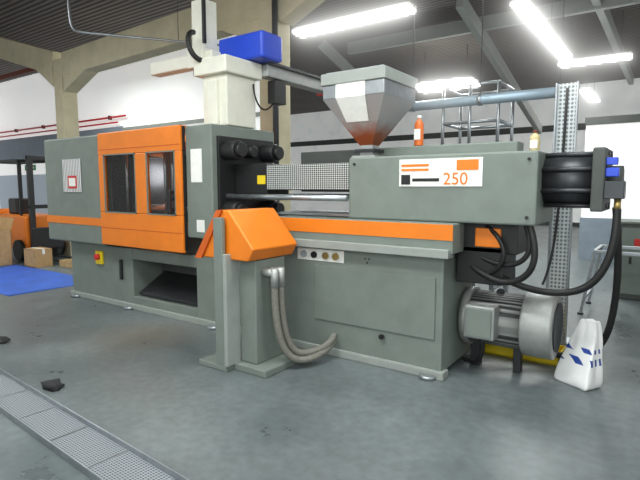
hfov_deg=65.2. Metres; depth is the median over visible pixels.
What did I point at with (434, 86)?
diffuser
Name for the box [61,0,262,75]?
beam
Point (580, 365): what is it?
plastic bag
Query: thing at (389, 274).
machine
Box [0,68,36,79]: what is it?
beam
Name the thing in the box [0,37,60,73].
beam
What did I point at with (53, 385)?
rag
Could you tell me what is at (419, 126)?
plastic bottle
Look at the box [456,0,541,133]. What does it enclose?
beam
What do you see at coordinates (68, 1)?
conduit
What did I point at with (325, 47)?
beam
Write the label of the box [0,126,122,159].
trim
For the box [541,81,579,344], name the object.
cable tray
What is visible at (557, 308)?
fan grille
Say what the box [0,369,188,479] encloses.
drain grate
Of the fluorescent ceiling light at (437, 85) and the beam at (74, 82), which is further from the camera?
the fluorescent ceiling light at (437, 85)
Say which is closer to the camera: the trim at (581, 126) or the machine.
the machine
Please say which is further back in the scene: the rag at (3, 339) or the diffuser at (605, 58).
the diffuser at (605, 58)
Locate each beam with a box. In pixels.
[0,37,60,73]
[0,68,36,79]
[37,70,53,86]
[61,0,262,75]
[63,70,97,92]
[221,20,258,35]
[278,0,324,25]
[318,39,354,70]
[347,0,639,54]
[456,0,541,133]
[591,0,633,84]
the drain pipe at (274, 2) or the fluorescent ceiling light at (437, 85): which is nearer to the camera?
the drain pipe at (274, 2)
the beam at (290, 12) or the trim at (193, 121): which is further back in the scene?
the trim at (193, 121)
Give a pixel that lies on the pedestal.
(258, 238)
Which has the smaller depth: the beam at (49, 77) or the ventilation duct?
the ventilation duct
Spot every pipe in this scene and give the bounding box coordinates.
[0,115,125,137]
[272,0,279,200]
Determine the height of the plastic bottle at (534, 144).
0.170 m
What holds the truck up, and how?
on the floor
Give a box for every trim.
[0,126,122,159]
[122,112,259,130]
[290,123,585,146]
[578,217,613,261]
[585,114,639,124]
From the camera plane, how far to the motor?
4.01 m
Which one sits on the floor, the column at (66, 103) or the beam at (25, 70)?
the column at (66, 103)
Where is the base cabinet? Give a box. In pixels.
[619,219,639,300]
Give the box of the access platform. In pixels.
[441,80,514,292]
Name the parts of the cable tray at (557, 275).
plate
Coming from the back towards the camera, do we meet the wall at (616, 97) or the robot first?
the wall at (616, 97)
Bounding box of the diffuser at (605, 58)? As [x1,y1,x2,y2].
[559,55,631,64]
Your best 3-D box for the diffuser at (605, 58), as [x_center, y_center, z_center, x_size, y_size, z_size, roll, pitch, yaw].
[6.389,-4.170,11.638,1.470,0.020,0.242,4,7,35]
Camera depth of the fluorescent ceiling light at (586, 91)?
15.74 m
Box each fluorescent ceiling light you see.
[293,0,415,36]
[418,45,479,91]
[511,0,551,35]
[541,0,570,58]
[559,10,632,66]
[580,67,598,101]
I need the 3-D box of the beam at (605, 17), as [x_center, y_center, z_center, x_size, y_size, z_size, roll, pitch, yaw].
[6.841,-5.076,11.837,0.150,0.300,15.000,4,7,35]
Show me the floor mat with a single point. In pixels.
(15, 279)
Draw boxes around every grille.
[62,159,81,191]
[552,303,562,351]
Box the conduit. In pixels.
[67,0,218,45]
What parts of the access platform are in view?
railing post, railing post, railing post, platform leg, railing post, platform leg, railing post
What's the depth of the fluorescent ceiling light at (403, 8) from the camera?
8.76 m
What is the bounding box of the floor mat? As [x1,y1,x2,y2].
[0,264,72,295]
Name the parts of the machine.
isolator handle, clamp rail, clamp rail, safety gate handle, carriage guide rod, carriage guide rod, gauge plate, slide rail, access panel, name plate, cylinder tie rod, cylinder tie rod, cylinder tie rod, cylinder tie rod, cylinder plate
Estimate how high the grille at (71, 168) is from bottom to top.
0.440 m
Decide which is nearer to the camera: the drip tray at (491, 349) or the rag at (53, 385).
the rag at (53, 385)
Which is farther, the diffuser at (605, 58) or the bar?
the diffuser at (605, 58)
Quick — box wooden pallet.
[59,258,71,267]
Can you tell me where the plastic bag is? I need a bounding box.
[554,318,602,390]
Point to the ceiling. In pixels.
(532, 63)
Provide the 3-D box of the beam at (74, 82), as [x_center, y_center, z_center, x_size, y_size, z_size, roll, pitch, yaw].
[-5.075,-3.364,10.624,0.880,0.350,0.300,4,7,35]
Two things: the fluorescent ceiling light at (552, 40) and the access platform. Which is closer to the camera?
the access platform
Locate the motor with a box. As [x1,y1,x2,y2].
[458,286,562,372]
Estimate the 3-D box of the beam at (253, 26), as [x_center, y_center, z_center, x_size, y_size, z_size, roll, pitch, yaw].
[-1.181,-3.174,7.883,0.850,0.350,0.300,4,7,35]
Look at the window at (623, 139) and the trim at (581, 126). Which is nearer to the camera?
the window at (623, 139)
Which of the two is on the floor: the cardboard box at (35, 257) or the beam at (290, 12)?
the cardboard box at (35, 257)
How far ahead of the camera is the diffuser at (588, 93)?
15.92 m
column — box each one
[53,58,78,255]
[259,0,290,210]
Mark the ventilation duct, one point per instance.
(480, 99)
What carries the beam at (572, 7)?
attached to the ceiling
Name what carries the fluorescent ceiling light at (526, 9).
hanging from the ceiling
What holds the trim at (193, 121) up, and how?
attached to the wall at (130, 90)
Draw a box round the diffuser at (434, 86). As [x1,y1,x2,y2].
[418,79,475,90]
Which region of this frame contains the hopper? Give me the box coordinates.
[321,65,417,155]
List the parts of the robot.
energy chain, vertical arm, servo motor, traverse beam rail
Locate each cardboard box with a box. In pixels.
[0,217,13,266]
[23,247,52,267]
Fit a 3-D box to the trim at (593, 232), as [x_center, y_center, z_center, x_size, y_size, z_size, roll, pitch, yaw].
[8.699,0.194,8.606,7.620,0.900,0.020,4,7,35]
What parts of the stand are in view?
leg, leg, frame, frame, frame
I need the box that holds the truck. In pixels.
[0,155,71,261]
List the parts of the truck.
driver seat, overhead guard post, overhead guard post, mast rail, mast rail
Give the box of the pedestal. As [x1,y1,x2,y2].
[195,208,336,377]
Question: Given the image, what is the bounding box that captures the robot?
[150,0,322,128]
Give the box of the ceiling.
[0,0,639,114]
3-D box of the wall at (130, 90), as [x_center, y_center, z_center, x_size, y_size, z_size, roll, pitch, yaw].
[-6.867,-2.874,15.730,14.400,5.500,0.150,4,7,35]
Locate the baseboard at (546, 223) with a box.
[539,222,579,225]
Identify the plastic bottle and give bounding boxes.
[414,115,423,145]
[529,130,539,150]
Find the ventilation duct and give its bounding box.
[408,0,564,111]
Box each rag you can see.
[0,336,10,343]
[41,378,64,391]
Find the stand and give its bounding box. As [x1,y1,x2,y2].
[577,244,639,314]
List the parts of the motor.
terminal box lid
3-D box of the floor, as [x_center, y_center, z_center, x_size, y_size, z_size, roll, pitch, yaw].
[-1.641,0.383,11.662,28.000,0.120,27.000,4,7,35]
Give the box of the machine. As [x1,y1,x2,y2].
[44,123,625,381]
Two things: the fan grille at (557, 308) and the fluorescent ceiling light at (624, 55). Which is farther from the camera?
the fluorescent ceiling light at (624, 55)
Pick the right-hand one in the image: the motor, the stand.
the stand
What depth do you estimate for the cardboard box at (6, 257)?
9.80 m
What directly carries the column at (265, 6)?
on the floor
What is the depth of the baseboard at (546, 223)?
19.86 m
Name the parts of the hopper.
lid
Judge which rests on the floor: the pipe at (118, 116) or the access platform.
the access platform
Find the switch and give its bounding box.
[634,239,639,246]
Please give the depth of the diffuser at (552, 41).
10.34 m
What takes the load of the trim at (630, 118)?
attached to the window at (623, 139)
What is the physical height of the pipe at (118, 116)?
0.245 m
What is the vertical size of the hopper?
0.729 m
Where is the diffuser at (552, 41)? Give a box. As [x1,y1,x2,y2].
[541,35,570,58]
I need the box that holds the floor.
[0,225,639,479]
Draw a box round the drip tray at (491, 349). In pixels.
[484,344,565,365]
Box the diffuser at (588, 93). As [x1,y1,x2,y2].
[580,89,598,101]
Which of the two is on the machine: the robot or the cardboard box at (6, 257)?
the robot
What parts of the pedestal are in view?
post, foot plate, post, foot plate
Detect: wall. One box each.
[0,35,259,213]
[290,78,639,222]
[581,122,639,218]
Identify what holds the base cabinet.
on the floor
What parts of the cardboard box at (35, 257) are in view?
lid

